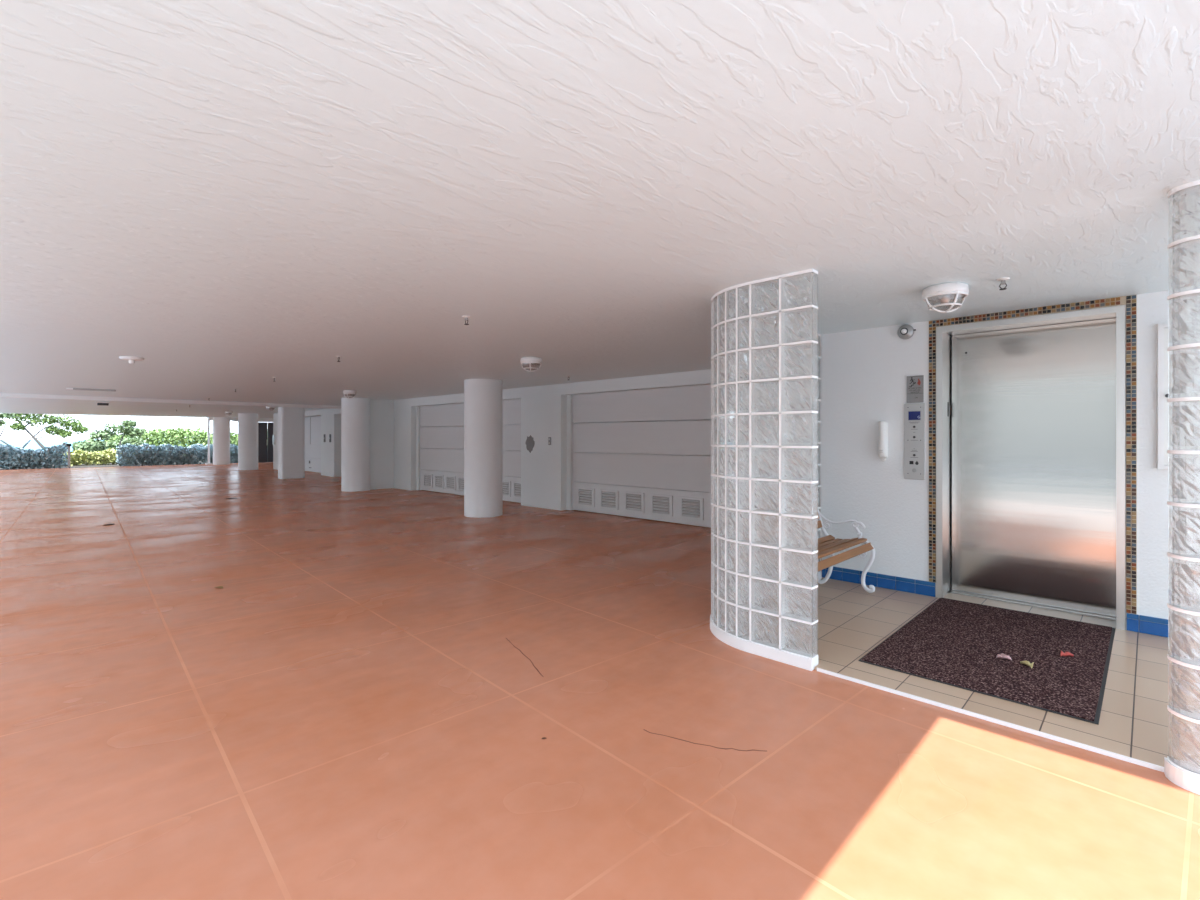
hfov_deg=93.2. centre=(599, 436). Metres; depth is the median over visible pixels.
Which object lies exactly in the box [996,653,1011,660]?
petal
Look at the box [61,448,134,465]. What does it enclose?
hedge
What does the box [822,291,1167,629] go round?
wall
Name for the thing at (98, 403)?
ceiling box
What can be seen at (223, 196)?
ceiling
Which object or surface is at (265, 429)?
door
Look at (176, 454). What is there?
hedge
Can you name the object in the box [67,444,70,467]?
post
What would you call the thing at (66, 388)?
ceiling strip
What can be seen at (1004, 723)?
strip
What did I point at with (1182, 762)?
glass wall
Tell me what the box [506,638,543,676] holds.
crack
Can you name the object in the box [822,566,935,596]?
baseboard
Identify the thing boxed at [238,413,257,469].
column
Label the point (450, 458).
door
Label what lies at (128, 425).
tree
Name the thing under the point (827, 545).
park bench
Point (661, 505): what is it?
louvered vent
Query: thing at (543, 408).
wall
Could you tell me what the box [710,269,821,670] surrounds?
glass wall
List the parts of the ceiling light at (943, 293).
bulb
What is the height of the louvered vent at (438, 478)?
0.320 m
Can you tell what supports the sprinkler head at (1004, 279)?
attached to the ceiling
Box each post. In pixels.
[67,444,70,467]
[205,420,211,464]
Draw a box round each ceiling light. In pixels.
[343,390,356,398]
[520,357,541,371]
[922,282,968,312]
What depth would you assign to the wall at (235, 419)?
28.96 m
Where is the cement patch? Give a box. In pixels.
[525,435,534,452]
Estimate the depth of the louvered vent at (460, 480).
12.85 m
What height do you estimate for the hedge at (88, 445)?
1.595 m
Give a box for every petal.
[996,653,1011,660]
[1020,661,1033,667]
[1060,651,1073,656]
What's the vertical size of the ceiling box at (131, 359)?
0.075 m
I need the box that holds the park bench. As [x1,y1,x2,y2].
[818,509,874,592]
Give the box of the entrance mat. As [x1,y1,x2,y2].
[858,598,1115,724]
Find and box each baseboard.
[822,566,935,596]
[1126,613,1167,636]
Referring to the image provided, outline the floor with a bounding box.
[0,462,1199,899]
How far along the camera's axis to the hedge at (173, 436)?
39.65 m
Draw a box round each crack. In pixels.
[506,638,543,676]
[644,729,762,750]
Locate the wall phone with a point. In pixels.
(883, 425)
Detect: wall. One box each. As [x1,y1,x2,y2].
[232,418,272,421]
[273,409,340,476]
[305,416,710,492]
[370,399,393,489]
[394,358,821,537]
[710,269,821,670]
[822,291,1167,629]
[1164,180,1199,794]
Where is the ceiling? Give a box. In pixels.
[0,0,1199,417]
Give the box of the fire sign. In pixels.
[907,375,923,402]
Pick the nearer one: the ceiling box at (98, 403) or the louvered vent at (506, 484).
the louvered vent at (506, 484)
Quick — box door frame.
[951,335,1113,616]
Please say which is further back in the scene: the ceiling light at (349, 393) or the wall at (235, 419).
the wall at (235, 419)
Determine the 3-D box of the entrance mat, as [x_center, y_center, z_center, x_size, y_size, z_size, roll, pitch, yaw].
[2.513,1.304,3.591,1.056,0.012,1.795,0,0,44]
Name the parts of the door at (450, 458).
frame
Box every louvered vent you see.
[423,474,432,487]
[434,474,443,488]
[445,476,455,489]
[457,477,463,490]
[503,481,510,496]
[513,482,520,497]
[577,487,594,506]
[599,489,617,509]
[624,491,643,512]
[650,494,672,516]
[679,496,703,519]
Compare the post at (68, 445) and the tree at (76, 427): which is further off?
the tree at (76, 427)
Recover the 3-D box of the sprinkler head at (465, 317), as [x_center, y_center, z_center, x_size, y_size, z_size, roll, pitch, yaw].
[-1.061,-0.924,4.509,0.068,0.067,0.068,0,0,44]
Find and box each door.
[258,422,272,462]
[305,416,320,472]
[416,399,520,502]
[567,385,710,526]
[936,305,1124,629]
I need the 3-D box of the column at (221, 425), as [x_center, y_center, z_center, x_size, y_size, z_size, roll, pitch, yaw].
[-18.345,0.184,27.483,0.700,2.285,0.700,0,0,44]
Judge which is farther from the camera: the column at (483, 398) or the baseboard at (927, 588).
the column at (483, 398)
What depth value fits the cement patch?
10.81 m
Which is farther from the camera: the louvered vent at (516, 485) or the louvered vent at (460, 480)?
the louvered vent at (460, 480)
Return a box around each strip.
[66,388,115,391]
[817,667,1163,771]
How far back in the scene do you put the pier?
18.11 m
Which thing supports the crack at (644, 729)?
on the floor
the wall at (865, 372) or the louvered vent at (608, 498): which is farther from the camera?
the louvered vent at (608, 498)
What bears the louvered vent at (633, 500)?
attached to the door at (675, 469)
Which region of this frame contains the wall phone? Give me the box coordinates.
[878,421,887,461]
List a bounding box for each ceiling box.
[96,402,109,405]
[119,356,143,363]
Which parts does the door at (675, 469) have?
frame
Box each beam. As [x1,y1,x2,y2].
[0,393,340,408]
[207,417,233,420]
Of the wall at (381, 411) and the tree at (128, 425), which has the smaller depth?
the wall at (381, 411)
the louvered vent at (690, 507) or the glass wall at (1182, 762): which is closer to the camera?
the glass wall at (1182, 762)
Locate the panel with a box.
[904,403,924,479]
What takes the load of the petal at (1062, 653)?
on the entrance mat
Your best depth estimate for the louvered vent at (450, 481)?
13.15 m
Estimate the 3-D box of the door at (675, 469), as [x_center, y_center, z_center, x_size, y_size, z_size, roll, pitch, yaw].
[1.047,0.282,8.779,4.515,2.089,0.095,0,0,44]
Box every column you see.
[213,417,229,464]
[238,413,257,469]
[341,398,369,491]
[464,379,502,517]
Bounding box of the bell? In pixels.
[897,324,915,338]
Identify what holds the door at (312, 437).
in the wall at (330, 418)
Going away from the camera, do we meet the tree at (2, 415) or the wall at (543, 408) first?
the wall at (543, 408)
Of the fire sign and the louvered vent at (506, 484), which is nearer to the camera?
the fire sign
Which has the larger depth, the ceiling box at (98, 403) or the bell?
the ceiling box at (98, 403)
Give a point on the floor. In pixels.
(353, 714)
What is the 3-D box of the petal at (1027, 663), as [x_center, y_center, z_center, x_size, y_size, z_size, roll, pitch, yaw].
[2.423,1.286,3.218,0.062,0.022,0.072,0,0,44]
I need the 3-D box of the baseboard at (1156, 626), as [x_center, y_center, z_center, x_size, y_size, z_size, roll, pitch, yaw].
[3.967,1.251,3.456,1.112,0.118,0.014,0,0,44]
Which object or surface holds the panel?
attached to the wall at (865, 372)
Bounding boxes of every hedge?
[0,441,67,469]
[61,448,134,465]
[71,436,146,455]
[104,427,237,453]
[115,443,237,465]
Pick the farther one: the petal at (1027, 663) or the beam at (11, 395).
the beam at (11, 395)
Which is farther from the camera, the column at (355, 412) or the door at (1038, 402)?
the column at (355, 412)
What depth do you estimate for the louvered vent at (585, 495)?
10.02 m
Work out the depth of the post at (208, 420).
27.45 m
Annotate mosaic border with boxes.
[929,295,1136,613]
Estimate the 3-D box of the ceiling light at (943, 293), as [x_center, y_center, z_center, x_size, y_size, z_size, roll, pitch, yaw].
[2.205,-0.876,3.623,0.260,0.164,0.260,0,0,44]
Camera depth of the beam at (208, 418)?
27.49 m
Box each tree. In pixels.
[0,413,14,444]
[9,414,89,464]
[87,420,144,445]
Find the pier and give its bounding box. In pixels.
[278,407,304,478]
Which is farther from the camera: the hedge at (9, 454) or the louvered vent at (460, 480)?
the hedge at (9, 454)
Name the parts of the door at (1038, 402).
sill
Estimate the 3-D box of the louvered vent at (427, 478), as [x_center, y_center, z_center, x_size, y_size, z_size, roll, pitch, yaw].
[-4.201,1.062,13.850,0.430,0.320,0.026,0,0,44]
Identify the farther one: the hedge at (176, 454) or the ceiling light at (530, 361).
the hedge at (176, 454)
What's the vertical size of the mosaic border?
2.148 m
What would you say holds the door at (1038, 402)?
in the wall at (865, 372)
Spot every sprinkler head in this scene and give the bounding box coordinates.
[462,316,470,324]
[996,277,1009,289]
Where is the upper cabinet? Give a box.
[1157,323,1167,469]
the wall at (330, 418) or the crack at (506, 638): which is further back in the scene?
the wall at (330, 418)

